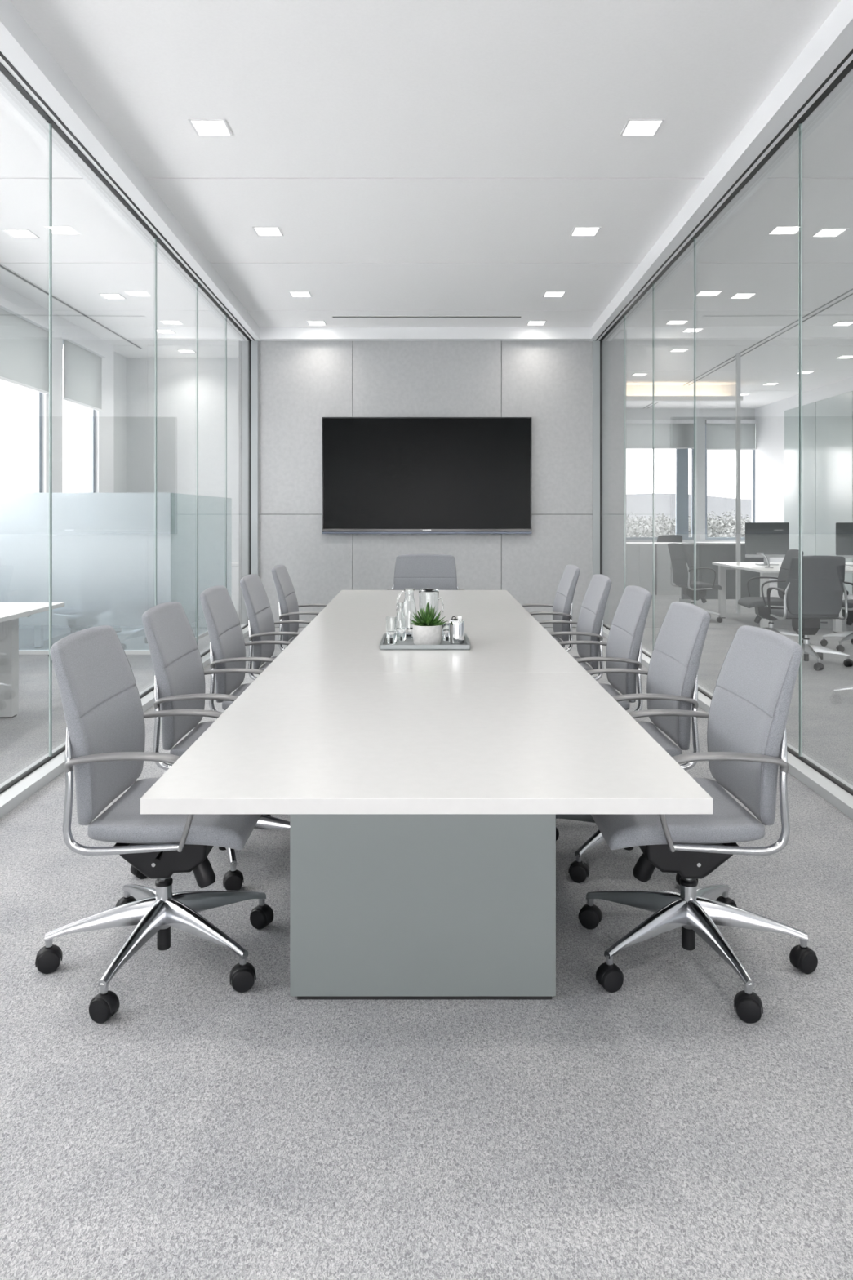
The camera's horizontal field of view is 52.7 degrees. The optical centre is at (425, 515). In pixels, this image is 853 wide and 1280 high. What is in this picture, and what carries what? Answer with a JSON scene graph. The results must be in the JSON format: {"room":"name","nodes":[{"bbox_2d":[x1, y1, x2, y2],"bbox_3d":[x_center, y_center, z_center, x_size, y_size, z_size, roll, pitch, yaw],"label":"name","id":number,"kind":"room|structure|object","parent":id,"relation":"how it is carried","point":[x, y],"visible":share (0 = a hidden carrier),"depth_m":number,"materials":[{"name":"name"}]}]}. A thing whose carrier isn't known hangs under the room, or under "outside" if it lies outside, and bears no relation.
{"room":"conference room","nodes":[
{"label":"conference room","id":0,"kind":"room"},
{"bbox_2d":[0,284,113,648],"bbox_3d":[-4.340,-0.455,3.502,0.280,3.670,16.204,0,0,0],"label":"wall","id":1,"kind":"structure","parent":0,"point":[104,420],"depth_m":9.87,"materials":[{"name":"white paint"}]},
{"bbox_2d":[0,297,54,395],"bbox_3d":[-4.171,-1.730,8.036,0.090,0.780,3.112,0,0,0],"label":"roller blind","id":2,"kind":"object","parent":1,"relation":"attached to","point":[24,335],"visible":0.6,"depth_m":8.95,"materials":[{"name":"fabric"}]},
{"bbox_2d":[34,391,41,493],"bbox_3d":[-4.280,-0.940,8.016,0.060,2.240,3.032,0,0,0],"label":"window","id":3,"kind":"structure","parent":1,"relation":"in","point":[37,395],"depth_m":9.48,"materials":[{"name":"grey"}]},
{"bbox_2d":[62,340,94,493],"bbox_3d":[-4.280,-0.940,10.520,0.060,2.240,1.102,0,0,0],"label":"window","id":4,"kind":"structure","parent":1,"relation":"in","point":[91,412],"depth_m":11.02,"materials":[{"name":"grey"}]},
{"bbox_2d":[62,332,106,412],"bbox_3d":[-4.171,-1.730,10.540,0.090,0.780,1.182,0,0,0],"label":"roller blind","id":5,"kind":"object","parent":4,"relation":"attached to","point":[82,360],"visible":1,"depth_m":10.48,"materials":[{"name":"fabric"}]},
{"bbox_2d":[113,351,126,614],"bbox_3d":[-4.520,-0.455,12.152,0.360,3.670,1.096,0,0,0],"label":"wall","id":6,"kind":"structure","parent":0,"point":[119,361],"depth_m":12.21,"materials":[{"name":"grey paint"}]},
{"bbox_2d":[0,0,261,817],"bbox_3d":[-2.010,-0.456,2.998,0.365,3.672,15.211,0,0,-1],"label":"wall","id":7,"kind":"structure","parent":0,"point":[32,81],"depth_m":5.22,"materials":[{"name":"white paint"}]},
{"bbox_2d":[126,357,239,610],"bbox_3d":[-3.250,-0.455,12.600,2.500,3.670,0.200,0,0,0],"label":"wall","id":8,"kind":"structure","parent":0,"point":[176,377],"depth_m":12.50,"materials":[{"name":"grey paint"}]},
{"bbox_2d":[0,582,852,1279],"bbox_3d":[1.425,1.440,6.900,11.850,0.120,23.600,0,0,0],"label":"floor","id":9,"kind":"structure","parent":0,"point":[206,1129],"depth_m":2.09,"materials":[{"name":"carpet"}]},
{"bbox_2d":[0,602,64,718],"bbox_3d":[-3.355,1.010,5.550,1.390,0.740,1.600,0,0,0],"label":"office desk","id":10,"kind":"object","parent":9,"relation":"on","point":[10,612],"visible":1,"depth_m":5.85,"materials":[{"name":"white laminate"}]},
{"bbox_2d":[34,595,122,648],"bbox_3d":[-3.835,1.010,9.600,0.570,0.740,1.400,0,0,0],"label":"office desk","id":11,"kind":"object","parent":9,"relation":"on","point":[38,617],"visible":0.23,"depth_m":8.97,"materials":[{"name":"white laminate"}]},
{"bbox_2d":[43,595,119,657],"bbox_3d":[-3.337,0.872,8.336,0.706,1.016,0.703,0,0,18],"label":"office chair","id":12,"kind":"object","parent":9,"relation":"on","point":[84,615],"visible":0.3,"depth_m":8.26,"materials":[{"name":"grey fabric"}]},
{"bbox_2d":[0,493,231,654],"bbox_3d":[-3.186,0.590,8.713,1.940,1.580,2.375,0,0,0],"label":"frosted glass panel","id":13,"kind":"object","parent":9,"relation":"on","point":[104,544],"visible":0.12,"depth_m":7.54,"materials":[{"name":"white glass"}]},
{"bbox_2d":[114,583,177,649],"bbox_3d":[-2.966,0.872,9.116,0.703,1.016,0.706,0,0,0],"label":"office chair","id":14,"kind":"object","parent":9,"relation":"on","point":[143,603],"visible":0.27,"depth_m":8.94,"materials":[{"name":"grey plastic"}]},
{"bbox_2d":[35,625,273,1023],"bbox_3d":[-0.835,0.870,2.656,0.716,1.020,0.682,0,0,0],"label":"chair","id":15,"kind":"object","parent":9,"relation":"on","point":[104,717],"visible":0.89,"depth_m":2.59,"materials":[{"name":"grey fabric"}]},
{"bbox_2d":[130,561,239,614],"bbox_3d":[-3.300,1.025,12.215,1.640,0.710,0.550,0,0,0],"label":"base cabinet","id":16,"kind":"object","parent":9,"relation":"on","point":[187,590],"visible":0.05,"depth_m":11.95,"materials":[{"name":"white"}]},
{"bbox_2d":[130,601,289,890],"bbox_3d":[-0.785,0.870,3.490,0.697,1.020,0.711,0,0,0],"label":"chair","id":17,"kind":"object","parent":9,"relation":"on","point":[177,663],"visible":0.44,"depth_m":3.38,"materials":[{"name":"grey"}]},
{"bbox_2d":[200,585,291,711],"bbox_3d":[-0.849,0.870,4.328,0.710,1.020,0.728,0,0,0],"label":"chair","id":18,"kind":"object","parent":9,"relation":"on","point":[227,644],"visible":0.38,"depth_m":4.22,"materials":[{"name":"grey"}]},
{"bbox_2d":[240,573,311,679],"bbox_3d":[-0.801,0.872,5.236,0.706,1.016,0.698,0,0,0],"label":"chair","id":19,"kind":"object","parent":9,"relation":"on","point":[261,623],"visible":0.37,"depth_m":5.09,"materials":[{"name":"grey"}]},
{"bbox_2d":[271,564,327,651],"bbox_3d":[-0.786,0.870,6.241,0.685,1.020,0.699,0,0,15],"label":"chair","id":20,"kind":"object","parent":9,"relation":"on","point":[288,605],"visible":0.4,"depth_m":6.10,"materials":[{"name":"grey"}]},
{"bbox_2d":[386,554,463,590],"bbox_3d":[0.036,0.870,7.802,0.817,1.020,0.734,0,0,0],"label":"chair","id":21,"kind":"object","parent":9,"relation":"on","point":[416,571],"visible":0.22,"depth_m":7.99,"materials":[{"name":"grey leather"}]},
{"bbox_2d":[140,590,712,999],"bbox_3d":[-0.012,1.010,4.676,1.418,0.740,5.454,0,0,0],"label":"conference table","id":22,"kind":"object","parent":9,"relation":"on","point":[423,792],"visible":0.98,"depth_m":2.45,"materials":[{"name":"white laminate"}]},
{"bbox_2d":[379,633,470,649],"bbox_3d":[-0.001,0.628,4.300,0.433,0.024,0.410,0,0,0],"label":"serving tray","id":23,"kind":"object","parent":22,"relation":"on","point":[408,644],"visible":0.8,"depth_m":4.09,"materials":[{"name":"grey metal"}]},
{"bbox_2d":[386,616,396,644],"bbox_3d":[-0.167,0.565,4.240,0.055,0.133,0.055,0,0,0],"label":"drinking glass","id":24,"kind":"object","parent":23,"relation":"on","point":[391,621],"visible":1,"depth_m":4.22,"materials":[{"name":"clear glass"}]},
{"bbox_2d":[396,602,405,640],"bbox_3d":[-0.127,0.536,4.360,0.055,0.191,0.055,0,0,0],"label":"glass bottle","id":25,"kind":"object","parent":23,"relation":"on","point":[401,622],"visible":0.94,"depth_m":4.34,"materials":[{"name":"clear glass"}]},
{"bbox_2d":[395,588,417,639],"bbox_3d":[-0.085,0.505,4.438,0.098,0.253,0.092,0,0,-41],"label":"carafe","id":26,"kind":"object","parent":23,"relation":"on","point":[409,605],"visible":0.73,"depth_m":4.41,"materials":[{"name":"clear glass"}]},
{"bbox_2d":[408,602,446,644],"bbox_3d":[0.015,0.528,4.232,0.192,0.206,0.181,0,0,0],"label":"potted succulent","id":27,"kind":"object","parent":23,"relation":"on","point":[427,630],"visible":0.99,"depth_m":4.18,"materials":[{"name":"white ceramic"}]},
{"bbox_2d":[418,588,443,621],"bbox_3d":[0.019,0.503,4.428,0.108,0.256,0.108,0,0,-45],"label":"water pitcher","id":28,"kind":"object","parent":23,"relation":"on","point":[430,596],"visible":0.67,"depth_m":4.39,"materials":[{"name":"clear glass"}]},
{"bbox_2d":[442,622,448,640],"bbox_3d":[0.110,0.587,4.360,0.052,0.089,0.052,0,0,0],"label":"drinking glass","id":29,"kind":"object","parent":23,"relation":"on","point":[446,626],"visible":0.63,"depth_m":4.34,"materials":[{"name":"clear glass"}]},
{"bbox_2d":[448,616,464,644],"bbox_3d":[0.154,0.564,4.260,0.076,0.135,0.076,0,0,0],"label":"creamer","id":30,"kind":"object","parent":23,"relation":"on","point":[456,626],"visible":1,"depth_m":4.23,"materials":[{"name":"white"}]},
{"bbox_2d":[521,564,580,652],"bbox_3d":[0.821,0.870,6.280,0.729,1.020,0.681,0,0,0],"label":"chair","id":31,"kind":"object","parent":9,"relation":"on","point":[562,606],"visible":0.3,"depth_m":6.10,"materials":[{"name":"grey"}]},
{"bbox_2d":[537,573,611,680],"bbox_3d":[0.819,0.870,5.190,0.724,1.020,0.680,0,0,0],"label":"chair","id":32,"kind":"object","parent":9,"relation":"on","point":[589,624],"visible":0.31,"depth_m":5.09,"materials":[{"name":"grey leather"}]},
{"bbox_2d":[558,585,652,711],"bbox_3d":[0.795,0.872,4.325,0.694,1.016,0.701,0,0,0],"label":"chair","id":33,"kind":"object","parent":9,"relation":"on","point":[624,644],"visible":0.28,"depth_m":4.22,"materials":[{"name":"grey"}]},
{"bbox_2d":[555,601,710,884],"bbox_3d":[0.840,0.872,3.504,0.705,1.016,0.698,0,0,0],"label":"chair","id":34,"kind":"object","parent":9,"relation":"on","point":[672,682],"visible":0.5,"depth_m":3.37,"materials":[{"name":"grey"}]},
{"bbox_2d":[626,542,656,595],"bbox_3d":[3.700,0.930,15.123,0.580,0.900,0.475,0,0,0],"label":"base cabinet","id":35,"kind":"object","parent":9,"relation":"on","point":[639,556],"visible":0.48,"depth_m":14.89,"materials":[{"name":"white"}]},
{"bbox_2d":[655,542,680,595],"bbox_3d":[4.307,0.930,15.123,0.615,0.900,0.475,0,0,0],"label":"base cabinet","id":36,"kind":"object","parent":9,"relation":"on","point":[663,561],"visible":0.34,"depth_m":14.89,"materials":[{"name":"white"}]},
{"bbox_2d":[656,534,682,542],"bbox_3d":[4.550,0.872,16.279,0.706,1.016,0.702,0,0,0],"label":"office chair","id":37,"kind":"object","parent":9,"relation":"on","point":[665,538],"visible":0.08,"depth_m":16.04,"materials":[{"name":"black plastic"}]},
{"bbox_2d":[667,542,723,622],"bbox_3d":[3.497,0.872,11.311,0.702,1.016,0.706,0,0,-9],"label":"office chair","id":38,"kind":"object","parent":9,"relation":"on","point":[682,571],"visible":0.68,"depth_m":11.20,"materials":[{"name":"grey fabric"}]},
{"bbox_2d":[578,625,817,1023],"bbox_3d":[0.841,0.870,2.655,0.714,1.020,0.680,0,0,0],"label":"chair","id":39,"kind":"object","parent":9,"relation":"on","point":[748,714],"visible":0.83,"depth_m":2.59,"materials":[{"name":"grey"}]},
{"bbox_2d":[693,542,745,542],"bbox_3d":[6.223,0.970,17.973,1.139,0.820,0.475,0,0,0],"label":"base cabinet","id":40,"kind":"object","parent":9,"relation":"on","point":[693,542],"visible":0.07,"depth_m":17.95,"materials":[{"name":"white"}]},
{"bbox_2d":[679,542,764,603],"bbox_3d":[4.731,0.907,13.600,1.370,0.945,0.400,0,0,0],"label":"divider","id":41,"kind":"object","parent":9,"relation":"on","point":[707,553],"visible":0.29,"depth_m":13.58,"materials":[{"name":"grey"}]},
{"bbox_2d":[735,353,740,613],"bbox_3d":[4.425,-0.455,12.175,0.050,3.670,0.050,0,0,0],"label":"trim","id":42,"kind":"structure","parent":9,"relation":"on","point":[737,355],"depth_m":12.15,"materials":[{"name":"silver metal"}]},
{"bbox_2d":[737,549,803,643],"bbox_3d":[3.695,0.872,9.134,0.702,1.016,0.706,0,0,5],"label":"office chair","id":43,"kind":"object","parent":9,"relation":"on","point":[761,604],"visible":0.51,"depth_m":9.13,"materials":[{"name":"grey fabric"}]},
{"bbox_2d":[711,562,852,632],"bbox_3d":[5.315,1.010,10.910,2.770,0.740,1.780,0,0,0],"label":"office desk","id":44,"kind":"object","parent":9,"relation":"on","point":[722,566],"visible":0.43,"depth_m":10.90,"materials":[{"name":"white laminate"}]},
{"bbox_2d":[756,552,773,568],"bbox_3d":[4.143,0.545,10.500,0.200,0.190,0.100,0,0,0],"label":"desk lamp","id":45,"kind":"object","parent":44,"relation":"on","point":[762,553],"visible":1,"depth_m":10.49,"materials":[{"name":"silver metal"}]},
{"bbox_2d":[745,522,789,564],"bbox_3d":[4.444,0.365,11.200,0.570,0.550,0.180,0,0,0],"label":"computer monitor","id":46,"kind":"object","parent":44,"relation":"on","point":[771,539],"visible":0.86,"depth_m":11.18,"materials":[{"name":"grey"}]},
{"bbox_2d":[835,522,852,565],"bbox_3d":[5.528,0.365,11.000,0.570,0.550,0.180,0,0,0],"label":"computer monitor","id":47,"kind":"object","parent":44,"relation":"on","point":[844,531],"visible":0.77,"depth_m":10.98,"materials":[{"name":"grey"}]},
{"bbox_2d":[766,555,852,671],"bbox_3d":[3.526,0.870,7.979,0.749,1.020,0.702,0,0,0],"label":"office chair","id":48,"kind":"object","parent":9,"relation":"on","point":[823,577],"visible":0.9,"depth_m":7.80,"materials":[{"name":"grey fabric"}]},
{"bbox_2d":[820,581,852,652],"bbox_3d":[4.474,0.872,8.875,0.706,1.016,0.702,0,0,-22],"label":"office chair","id":49,"kind":"object","parent":9,"relation":"on","point":[848,635],"visible":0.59,"depth_m":8.91,"materials":[{"name":"black plastic"}]},
{"bbox_2d":[0,0,852,408],"bbox_3d":[1.425,-2.365,6.900,11.850,0.150,23.600,0,0,0],"label":"ceiling","id":50,"kind":"structure","parent":0,"point":[408,157],"depth_m":5.74,"materials":[{"name":"paint"}]},
{"bbox_2d":[1,229,39,238],"bbox_3d":[-3.282,-2.287,6.987,0.212,0.005,0.212,0,0,0],"label":"recessed light","id":51,"kind":"object","parent":50,"relation":"in","point":[15,233],"visible":1,"depth_m":6.99,"materials":[{"name":"white plastic"}]},
{"bbox_2d":[4,230,36,237],"bbox_3d":[-3.282,-2.288,6.987,0.184,0.003,0.184,0,0,0],"label":"diffuser","id":52,"kind":"object","parent":51,"relation":"attached to","point":[14,233],"depth_m":6.99,"materials":[{"name":"white plastic"}]},
{"bbox_2d":[0,263,142,348],"bbox_3d":[-3.890,-2.287,7.396,0.060,0.006,8.792,0,0,0],"label":"ceiling vent","id":53,"kind":"object","parent":50,"relation":"in","point":[4,268],"visible":1,"depth_m":9.30,"materials":[{"name":"white metal"}]},
{"bbox_2d":[98,293,126,299],"bbox_3d":[-3.264,-2.287,8.986,0.212,0.005,0.212,0,0,0],"label":"recessed light","id":54,"kind":"object","parent":50,"relation":"in","point":[108,296],"visible":1,"depth_m":8.99,"materials":[{"name":"white plastic"}]},
{"bbox_2d":[102,294,124,298],"bbox_3d":[-3.264,-2.288,8.986,0.184,0.003,0.184,0,0,0],"label":"diffuser","id":55,"kind":"object","parent":54,"relation":"attached to","point":[107,296],"depth_m":8.99,"materials":[{"name":"white plastic"}]},
{"bbox_2d":[154,329,175,333],"bbox_3d":[-3.235,-2.287,10.691,0.212,0.005,0.212,0,0,0],"label":"recessed light","id":56,"kind":"object","parent":50,"relation":"in","point":[157,331],"visible":0.93,"depth_m":10.70,"materials":[{"name":"white plastic"}]},
{"bbox_2d":[177,349,195,352],"bbox_3d":[-3.327,-2.287,11.992,0.212,0.005,0.212,0,0,0],"label":"recessed light","id":57,"kind":"object","parent":50,"relation":"in","point":[179,350],"visible":1,"depth_m":11.98,"materials":[{"name":"white plastic"}]},
{"bbox_2d":[178,350,194,352],"bbox_3d":[-3.327,-2.288,11.992,0.184,0.003,0.184,0,0,0],"label":"diffuser","id":58,"kind":"object","parent":57,"relation":"attached to","point":[180,351],"depth_m":11.99,"materials":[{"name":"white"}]},
{"bbox_2d":[187,119,232,136],"bbox_3d":[-1.265,-2.287,5.078,0.212,0.005,0.212,0,0,0],"label":"recessed light","id":59,"kind":"object","parent":50,"relation":"in","point":[202,127],"visible":1,"depth_m":5.07,"materials":[{"name":"white plastic"}]},
{"bbox_2d":[191,120,229,134],"bbox_3d":[-1.265,-2.288,5.078,0.184,0.003,0.184,0,0,0],"label":"diffuser","id":60,"kind":"object","parent":59,"relation":"attached to","point":[201,127],"depth_m":5.07,"materials":[{"name":"white plastic"}]},
{"bbox_2d":[252,226,283,235],"bbox_3d":[-1.266,-2.287,6.933,0.212,0.005,0.212,0,0,0],"label":"recessed light","id":61,"kind":"object","parent":50,"relation":"in","point":[260,231],"visible":1,"depth_m":6.93,"materials":[{"name":"white plastic"}]},
{"bbox_2d":[254,227,280,235],"bbox_3d":[-1.266,-2.288,6.933,0.184,0.003,0.184,0,0,0],"label":"diffuser","id":62,"kind":"object","parent":61,"relation":"attached to","point":[259,231],"depth_m":6.93,"materials":[{"name":"white plastic"}]},
{"bbox_2d":[288,291,311,297],"bbox_3d":[-1.291,-2.287,8.896,0.212,0.005,0.212,0,0,0],"label":"recessed light","id":63,"kind":"object","parent":50,"relation":"in","point":[294,294],"visible":1,"depth_m":8.89,"materials":[{"name":"white plastic"}]},
{"bbox_2d":[290,292,310,296],"bbox_3d":[-1.291,-2.288,8.896,0.184,0.003,0.184,0,0,0],"label":"diffuser","id":64,"kind":"object","parent":63,"relation":"attached to","point":[293,294],"depth_m":8.89,"materials":[{"name":"white plastic"}]},
{"bbox_2d":[306,320,326,325],"bbox_3d":[-1.294,-2.287,10.229,0.212,0.005,0.212,0,0,0],"label":"recessed light","id":65,"kind":"object","parent":50,"relation":"in","point":[309,322],"visible":1,"depth_m":10.21,"materials":[{"name":"white plastic"}]},
{"bbox_2d":[307,321,324,324],"bbox_3d":[-1.294,-2.288,10.229,0.184,0.003,0.184,0,0,0],"label":"diffuser","id":66,"kind":"object","parent":65,"relation":"attached to","point":[308,322],"depth_m":10.21,"materials":[{"name":"white plastic"}]},
{"bbox_2d":[331,315,522,318],"bbox_3d":[0.016,-2.287,9.910,2.194,0.006,0.090,0,0,0],"label":"ceiling vent","id":67,"kind":"object","parent":50,"relation":"in","point":[332,317],"visible":1,"depth_m":9.92,"materials":[{"name":"white metal"}]},
{"bbox_2d":[526,320,546,325],"bbox_3d":[1.320,-2.287,10.229,0.212,0.005,0.212,0,0,0],"label":"recessed light","id":68,"kind":"object","parent":50,"relation":"in","point":[530,322],"visible":1,"depth_m":10.21,"materials":[{"name":"white plastic"}]},
{"bbox_2d":[528,321,545,324],"bbox_3d":[1.320,-2.288,10.229,0.184,0.003,0.184,0,0,0],"label":"diffuser","id":69,"kind":"object","parent":68,"relation":"attached to","point":[529,322],"depth_m":10.21,"materials":[{"name":"white plastic"}]},
{"bbox_2d":[542,291,566,297],"bbox_3d":[1.331,-2.287,8.896,0.212,0.005,0.212,0,0,0],"label":"recessed light","id":70,"kind":"object","parent":50,"relation":"in","point":[547,294],"visible":1,"depth_m":8.89,"materials":[{"name":"white plastic"}]},
{"bbox_2d":[544,292,564,296],"bbox_3d":[1.331,-2.288,8.896,0.184,0.003,0.184,0,0,0],"label":"diffuser","id":71,"kind":"object","parent":70,"relation":"attached to","point":[546,294],"depth_m":8.89,"materials":[{"name":"white plastic"}]},
{"bbox_2d":[569,226,600,235],"bbox_3d":[1.288,-2.287,6.933,0.212,0.005,0.212,0,0,0],"label":"recessed light","id":72,"kind":"object","parent":50,"relation":"in","point":[577,231],"visible":1,"depth_m":6.93,"materials":[{"name":"white plastic"}]},
{"bbox_2d":[631,373,646,376],"bbox_3d":[3.471,-2.287,13.974,0.212,0.005,0.212,0,0,0],"label":"recessed light","id":73,"kind":"object","parent":50,"relation":"in","point":[633,375],"visible":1,"depth_m":14.01,"materials":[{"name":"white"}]},
{"bbox_2d":[619,119,665,136],"bbox_3d":[1.278,-2.287,5.078,0.212,0.005,0.212,0,0,0],"label":"recessed light","id":74,"kind":"object","parent":50,"relation":"in","point":[633,127],"visible":1,"depth_m":5.07,"materials":[{"name":"white plastic"}]},
{"bbox_2d":[623,120,662,134],"bbox_3d":[1.278,-2.288,5.078,0.184,0.003,0.184,0,0,0],"label":"diffuser","id":75,"kind":"object","parent":74,"relation":"attached to","point":[631,127],"depth_m":5.07,"materials":[{"name":"white plastic"}]},
{"bbox_2d":[669,348,688,351],"bbox_3d":[3.512,-2.287,11.911,0.212,0.005,0.212,0,0,0],"label":"recessed light","id":76,"kind":"object","parent":50,"relation":"in","point":[673,349],"visible":1,"depth_m":11.90,"materials":[{"name":"white plastic"}]},
{"bbox_2d":[671,349,686,351],"bbox_3d":[3.512,-2.288,11.911,0.184,0.003,0.184,0,0,0],"label":"diffuser","id":77,"kind":"object","parent":76,"relation":"attached to","point":[673,350],"depth_m":11.93,"materials":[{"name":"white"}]},
{"bbox_2d":[626,385,742,402],"bbox_3d":[4.250,-2.140,15.025,2.500,0.300,0.250,0,0,0],"label":"light","id":78,"kind":"object","parent":50,"relation":"attached to","point":[634,393],"visible":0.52,"depth_m":15.12,"materials":[{"name":"white paint"}]},
{"bbox_2d":[681,328,703,332],"bbox_3d":[3.298,-2.287,10.627,0.212,0.005,0.212,0,0,0],"label":"recessed light","id":79,"kind":"object","parent":50,"relation":"in","point":[687,330],"visible":0.93,"depth_m":10.62,"materials":[{"name":"white plastic"}]},
{"bbox_2d":[683,328,701,332],"bbox_3d":[3.298,-2.288,10.627,0.184,0.003,0.184,0,0,0],"label":"diffuser","id":80,"kind":"object","parent":79,"relation":"attached to","point":[686,330],"depth_m":10.64,"materials":[{"name":"white plastic"}]},
{"bbox_2d":[728,293,757,298],"bbox_3d":[3.308,-2.287,8.963,0.212,0.005,0.212,0,0,0],"label":"recessed light","id":81,"kind":"object","parent":50,"relation":"in","point":[738,295],"visible":1,"depth_m":8.96,"materials":[{"name":"white plastic"}]},
{"bbox_2d":[732,293,754,297],"bbox_3d":[3.308,-2.288,8.963,0.184,0.003,0.184,0,0,0],"label":"diffuser","id":82,"kind":"object","parent":81,"relation":"attached to","point":[736,295],"depth_m":8.96,"materials":[{"name":"white plastic"}]},
{"bbox_2d":[762,382,779,385],"bbox_3d":[6.010,-2.287,14.977,0.212,0.005,0.212,0,0,0],"label":"recessed light","id":83,"kind":"object","parent":50,"relation":"in","point":[766,384],"visible":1,"depth_m":14.97,"materials":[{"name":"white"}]},
{"bbox_2d":[795,371,813,373],"bbox_3d":[6.071,-2.287,13.758,0.212,0.005,0.212,0,0,0],"label":"recessed light","id":84,"kind":"object","parent":50,"relation":"in","point":[802,372],"visible":0.86,"depth_m":13.77,"materials":[{"name":"white plastic"}]},
{"bbox_2d":[810,227,848,237],"bbox_3d":[3.269,-2.287,6.960,0.212,0.005,0.212,0,0,0],"label":"recessed light","id":85,"kind":"object","parent":50,"relation":"in","point":[824,232],"visible":1,"depth_m":6.95,"materials":[{"name":"white plastic"}]},
{"bbox_2d":[813,229,845,236],"bbox_3d":[3.269,-2.288,6.960,0.184,0.003,0.184,0,0,0],"label":"diffuser","id":86,"kind":"object","parent":85,"relation":"attached to","point":[822,233],"depth_m":6.97,"materials":[{"name":"white plastic"}]},
{"bbox_2d":[831,321,852,325],"bbox_3d":[4.990,-2.287,10.259,0.212,0.005,0.212,0,0,0],"label":"recessed light","id":87,"kind":"object","parent":50,"relation":"in","point":[839,323],"visible":1,"depth_m":10.26,"materials":[{"name":"white plastic"}]},
{"bbox_2d":[835,355,852,358],"bbox_3d":[6.069,-2.287,12.411,0.212,0.005,0.212,0,0,0],"label":"recessed light","id":88,"kind":"object","parent":50,"relation":"in","point":[842,356],"visible":1,"depth_m":12.42,"materials":[{"name":"white plastic"}]},
{"bbox_2d":[837,355,852,358],"bbox_3d":[6.069,-2.288,12.411,0.184,0.003,0.184,0,0,0],"label":"diffuser","id":89,"kind":"object","parent":88,"relation":"attached to","point":[841,357],"depth_m":12.42,"materials":[{"name":"white plastic"}]},
{"bbox_2d":[413,624,441,644],"bbox_3d":[0.009,0.583,4.230,0.144,0.096,0.144,0,0,0],"label":"pot","id":90,"kind":"object","parent":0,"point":[423,634],"depth_m":4.17,"materials":[{"name":"ceramic"}]},
{"bbox_2d":[239,329,626,627],"bbox_3d":[0.088,-0.455,10.680,4.776,3.670,0.160,0,0,0],"label":"wall","id":91,"kind":"structure","parent":0,"point":[301,384],"depth_m":10.60,"materials":[{"name":"grey paint"}]},
{"bbox_2d":[259,327,591,341],"bbox_3d":[0.000,-2.221,10.540,4.082,0.140,0.120,0,0,0],"label":"trim","id":92,"kind":"structure","parent":91,"relation":"attached to","point":[266,334],"depth_m":10.48,"materials":[{"name":"white paint"}]},
{"bbox_2d":[322,417,532,533],"bbox_3d":[0.019,-0.489,10.560,2.565,1.427,0.080,0,0,0],"label":"television","id":93,"kind":"object","parent":91,"relation":"attached to","point":[381,475],"visible":1,"depth_m":10.53,"materials":[{"name":"black"}]},
{"bbox_2d":[626,408,755,542],"bbox_3d":[4.825,-0.455,18.540,5.050,3.670,0.280,0,0,0],"label":"wall","id":94,"kind":"structure","parent":0,"point":[702,414],"depth_m":18.40,"materials":[{"name":"grey paint"}]},
{"bbox_2d":[626,419,693,448],"bbox_3d":[4.808,-1.732,18.365,1.923,0.616,0.090,0,0,0],"label":"roller blind","id":95,"kind":"object","parent":94,"relation":"attached to","point":[668,433],"visible":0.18,"depth_m":18.38,"materials":[{"name":"fabric"}]},
{"bbox_2d":[626,448,693,539],"bbox_3d":[4.808,-0.735,18.480,1.923,2.510,0.060,0,0,0],"label":"window","id":96,"kind":"structure","parent":94,"relation":"in","point":[682,455],"depth_m":18.45,"materials":[{"name":"grey metal"}]},
{"bbox_2d":[705,423,755,539],"bbox_3d":[6.529,-0.735,18.480,1.092,2.510,0.060,0,0,0],"label":"window","id":97,"kind":"structure","parent":94,"relation":"in","point":[753,451],"depth_m":18.45,"materials":[{"name":"grey metal"}]},
{"bbox_2d":[705,419,756,449],"bbox_3d":[6.519,-1.720,18.365,1.072,0.639,0.090,0,0,0],"label":"roller blind","id":98,"kind":"object","parent":97,"relation":"attached to","point":[720,433],"visible":1,"depth_m":18.38,"materials":[{"name":"fabric"}]},
{"bbox_2d":[644,288,852,408],"bbox_3d":[4.465,-2.287,11.775,0.100,0.009,13.161,0,0,2],"label":"trim","id":99,"kind":"structure","parent":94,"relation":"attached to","point":[852,288],"depth_m":10.76,"materials":[{"name":"grey metal"}]},
{"bbox_2d":[589,0,852,819],"bbox_3d":[2.010,-0.456,2.998,0.365,3.672,15.211,0,0,1],"label":"wall","id":100,"kind":"structure","parent":0,"point":[820,78],"depth_m":5.40,"materials":[{"name":"white paint"}]},
{"bbox_2d":[755,377,852,599],"bbox_3d":[7.160,-0.455,6.900,0.280,3.670,23.000,0,0,0],"label":"wall","id":101,"kind":"structure","parent":0,"point":[827,411],"depth_m":15.74,"materials":[{"name":"white paint"}]},
{"label":"outside","id":102,"kind":"structure","parent":0,"visible":0},
{"bbox_2d":[626,509,751,537],"bbox_3d":[58.821,6.786,177.299,87.179,16.637,110.790,0,0,0],"label":"trees","id":103,"kind":"object","parent":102,"point":[715,528],"visible":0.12,"depth_m":133.16,"materials":[{"name":"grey plant"}]},
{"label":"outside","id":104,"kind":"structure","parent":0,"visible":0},
{"bbox_3d":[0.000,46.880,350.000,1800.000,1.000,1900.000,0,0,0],"label":"ground","id":105,"kind":"structure","parent":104,"visible":0},
{"bbox_2d":[626,493,751,531],"bbox_3d":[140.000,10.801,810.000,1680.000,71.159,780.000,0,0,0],"label":"hills","id":106,"kind":"structure","parent":105,"relation":"on","point":[642,504],"depth_m":806.90,"materials":[{"name":"grey"}]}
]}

